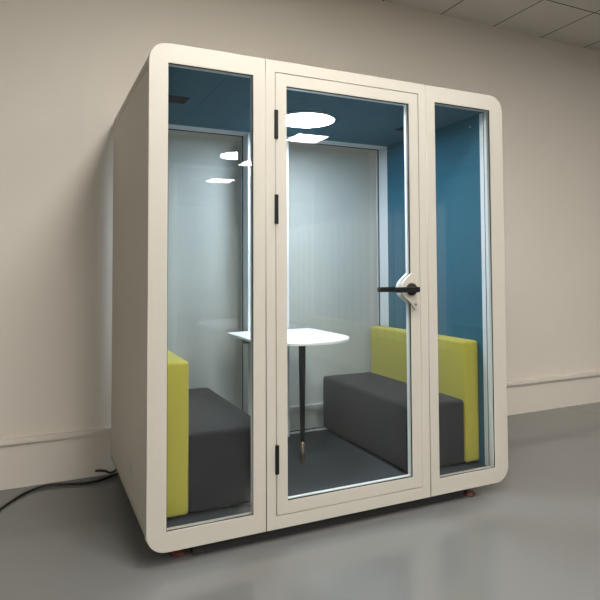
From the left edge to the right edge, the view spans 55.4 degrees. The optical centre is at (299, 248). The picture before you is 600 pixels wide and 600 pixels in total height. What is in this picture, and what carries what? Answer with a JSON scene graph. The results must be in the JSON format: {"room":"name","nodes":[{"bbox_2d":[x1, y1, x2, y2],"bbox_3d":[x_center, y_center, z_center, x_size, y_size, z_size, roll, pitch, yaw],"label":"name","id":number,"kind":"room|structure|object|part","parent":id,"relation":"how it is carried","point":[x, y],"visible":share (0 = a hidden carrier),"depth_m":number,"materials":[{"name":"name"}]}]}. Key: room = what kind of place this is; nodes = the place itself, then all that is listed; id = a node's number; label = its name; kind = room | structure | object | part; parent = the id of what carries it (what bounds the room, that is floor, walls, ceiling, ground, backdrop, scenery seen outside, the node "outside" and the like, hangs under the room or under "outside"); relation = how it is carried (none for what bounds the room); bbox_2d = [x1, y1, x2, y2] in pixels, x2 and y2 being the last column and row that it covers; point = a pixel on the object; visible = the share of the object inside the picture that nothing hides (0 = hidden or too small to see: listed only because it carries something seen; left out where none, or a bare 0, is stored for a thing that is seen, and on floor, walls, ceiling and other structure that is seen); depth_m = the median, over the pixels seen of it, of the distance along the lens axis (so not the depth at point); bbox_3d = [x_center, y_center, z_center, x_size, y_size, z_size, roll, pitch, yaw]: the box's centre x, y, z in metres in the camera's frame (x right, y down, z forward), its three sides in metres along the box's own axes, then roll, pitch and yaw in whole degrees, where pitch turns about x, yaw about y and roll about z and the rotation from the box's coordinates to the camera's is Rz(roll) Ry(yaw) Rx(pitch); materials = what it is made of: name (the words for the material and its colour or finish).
{"room":"office","nodes":[
{"label":"office","id":0,"kind":"room"},
{"bbox_2d":[0,0,599,438],"bbox_3d":[-0.126,-0.282,4.274,14.500,3.456,0.150,1,-2,-25],"label":"wall","id":1,"kind":"structure","parent":0,"point":[68,68],"depth_m":4.01,"materials":[{"name":"beige paint"}]},
{"bbox_2d":[0,371,599,489],"bbox_3d":[-0.078,1.295,4.125,14.500,0.294,0.042,1,-2,-25],"label":"baseboard","id":2,"kind":"structure","parent":1,"relation":"attached to","point":[25,461],"depth_m":3.56,"materials":[{"name":"beige paint"}]},
{"bbox_2d":[0,402,599,599],"bbox_3d":[3.115,1.212,-2.727,14.500,0.100,15.458,1,-2,-25],"label":"floor","id":3,"kind":"structure","parent":0,"point":[533,533],"depth_m":2.62,"materials":[{"name":"grey concrete"}]},
{"bbox_2d":[0,472,118,510],"bbox_3d":[-1.527,1.392,3.011,0.336,0.028,1.420,-1,-2,23],"label":"power cable","id":4,"kind":"object","parent":3,"relation":"on","point":[114,474],"visible":0.91,"depth_m":3.41,"materials":[{"name":"black plastic"}]},
{"bbox_2d":[95,469,116,473],"bbox_3d":[-1.187,1.373,3.565,0.171,0.067,0.022,1,-2,-19],"label":"plug","id":5,"kind":"object","parent":4,"relation":"attached to","point":[97,470],"visible":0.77,"depth_m":3.55,"materials":[{"name":"black plastic"}]},
{"bbox_2d":[111,43,507,556],"bbox_3d":[0.024,0.264,3.436,2.055,2.300,1.287,1,-2,-25],"label":"pod","id":6,"kind":"object","parent":3,"relation":"on","point":[440,206],"visible":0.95,"depth_m":3.07,"materials":[{"name":"beige laminate"}]},
{"bbox_3d":[-0.905,0.233,3.056,0.045,2.033,1.194,1,-2,-25],"label":"panel","id":7,"kind":"part","parent":6,"relation":"part of","materials":[{"name":"beige laminate"}]},
{"bbox_3d":[-0.856,1.091,2.869,0.002,0.060,0.140,1,-2,-25],"label":"plate","id":8,"kind":"part","parent":6,"relation":"part of","materials":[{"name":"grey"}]},
{"bbox_2d":[169,95,188,103],"bbox_3d":[-0.701,-0.806,3.085,0.182,0.004,0.120,1,-2,-25],"label":"air vent","id":9,"kind":"object","parent":6,"relation":"attached to","point":[176,99],"depth_m":3.08,"materials":[{"name":"black metal"}]},
{"bbox_3d":[-0.418,0.202,2.607,0.550,2.237,0.030,1,-2,-25],"label":"panel","id":10,"kind":"part","parent":6,"relation":"part of","materials":[{"name":"beige"}]},
{"bbox_2d":[167,350,250,517],"bbox_3d":[-0.607,0.905,3.172,0.509,0.722,1.035,1,-2,-25],"label":"seat","id":11,"kind":"object","parent":6,"relation":"on","point":[209,437],"visible":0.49,"depth_m":2.69,"materials":[{"name":"grey fabric"}]},
{"bbox_3d":[-0.783,0.896,3.090,0.120,0.709,1.035,1,-2,-25],"label":"backrest","id":12,"kind":"part","parent":11,"relation":"part of","materials":[{"name":"fabric"}]},
{"bbox_3d":[-0.556,1.068,3.190,0.398,0.378,1.025,1,-2,-25],"label":"seat","id":13,"kind":"part","parent":11,"relation":"part of","materials":[{"name":"grey fabric"}]},
{"bbox_3d":[-0.411,1.238,2.590,0.402,0.010,0.010,1,-2,-25],"label":"floor sill","id":14,"kind":"part","parent":6,"relation":"part of","materials":[{"name":"beige"}]},
{"bbox_3d":[-0.240,0.258,3.950,0.301,2.066,0.135,1,-2,-25],"label":"post","id":15,"kind":"part","parent":6,"relation":"part of","materials":[{"name":"beige metal"}]},
{"bbox_3d":[-0.220,-0.785,3.992,1.963,0.022,0.153,1,-2,-25],"label":"rail","id":16,"kind":"part","parent":6,"relation":"part of","materials":[{"name":"beige metal"}]},
{"bbox_2d":[227,328,348,463],"bbox_3d":[-0.045,0.909,3.520,0.612,0.737,0.751,1,-2,-25],"label":"meeting table","id":17,"kind":"object","parent":6,"relation":"on","point":[302,337],"visible":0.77,"depth_m":3.39,"materials":[{"name":"white laminate"}]},
{"bbox_3d":[0.014,0.856,3.400,0.043,0.574,0.043,1,-2,-25],"label":"leg","id":18,"kind":"part","parent":17,"relation":"part of","materials":[{"name":"black metal"}]},
{"bbox_3d":[-0.227,1.308,3.946,1.963,0.034,0.075,1,-2,-25],"label":"rail","id":19,"kind":"part","parent":6,"relation":"part of","materials":[{"name":"white paint"}]},
{"bbox_2d":[286,111,334,127],"bbox_3d":[0.038,-0.787,3.506,0.356,0.014,0.356,1,-2,-25],"label":"ceiling lamp","id":20,"kind":"object","parent":6,"relation":"attached to","point":[299,119],"depth_m":3.46,"materials":[{"name":"white plastic"}]},
{"bbox_3d":[0.204,1.360,2.919,1.538,0.059,0.065,1,-2,-25],"label":"rail","id":21,"kind":"part","parent":6,"relation":"part of","materials":[{"name":"black"}]},
{"bbox_3d":[0.262,0.211,2.924,0.944,2.237,0.030,1,-2,-25],"label":"door frame","id":22,"kind":"part","parent":6,"relation":"part of","materials":[{"name":"beige"}]},
{"bbox_3d":[0.261,0.210,2.923,0.839,2.114,0.030,1,-2,-25],"label":"door","id":23,"kind":"part","parent":6,"relation":"part of","materials":[{"name":"beige metal"}]},
{"bbox_3d":[0.496,0.224,3.092,0.157,0.027,0.050,1,-2,-25],"label":"lever handle","id":24,"kind":"part","parent":6,"relation":"part of","materials":[{"name":"black metal"}]},
{"bbox_2d":[323,326,478,471],"bbox_3d":[0.608,0.922,3.744,0.517,0.722,1.045,1,-2,-25],"label":"seat","id":25,"kind":"object","parent":6,"relation":"on","point":[367,409],"visible":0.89,"depth_m":3.46,"materials":[{"name":"grey fabric"}]},
{"bbox_3d":[0.563,1.084,3.717,0.416,0.378,1.035,1,-2,-25],"label":"seat","id":26,"kind":"part","parent":25,"relation":"part of","materials":[{"name":"grey fabric"}]},
{"bbox_3d":[0.793,0.918,3.830,0.110,0.709,1.045,1,-2,-25],"label":"backrest","id":27,"kind":"part","parent":25,"relation":"part of","materials":[{"name":"fabric"}]},
{"bbox_3d":[0.562,0.233,3.088,0.098,0.194,0.014,1,-2,-25],"label":"handle plate","id":28,"kind":"part","parent":6,"relation":"part of","materials":[{"name":"white metal"}]},
{"bbox_3d":[0.559,0.218,2.998,0.152,0.028,0.038,1,-2,-25],"label":"lever handle","id":29,"kind":"part","parent":6,"relation":"part of","materials":[{"name":"black metal"}]},
{"bbox_3d":[0.580,0.231,3.049,0.098,0.194,0.012,1,-2,-25],"label":"handle plate","id":30,"kind":"part","parent":6,"relation":"part of","materials":[{"name":"beige metal"}]},
{"bbox_3d":[0.923,1.257,3.212,0.397,0.010,0.010,1,-2,-25],"label":"floor sill","id":31,"kind":"part","parent":6,"relation":"part of","materials":[{"name":"beige"}]},
{"bbox_3d":[0.943,0.221,3.241,0.553,2.237,0.030,1,-2,-25],"label":"panel","id":32,"kind":"part","parent":6,"relation":"part of","materials":[{"name":"beige metal"}]},
{"bbox_2d":[379,0,599,50],"bbox_3d":[3.131,-2.344,-2.657,14.800,0.100,15.608,1,-2,-25],"label":"ceiling","id":33,"kind":"structure","parent":0,"point":[572,22],"depth_m":4.88,"materials":[{"name":"tile"}]}
]}

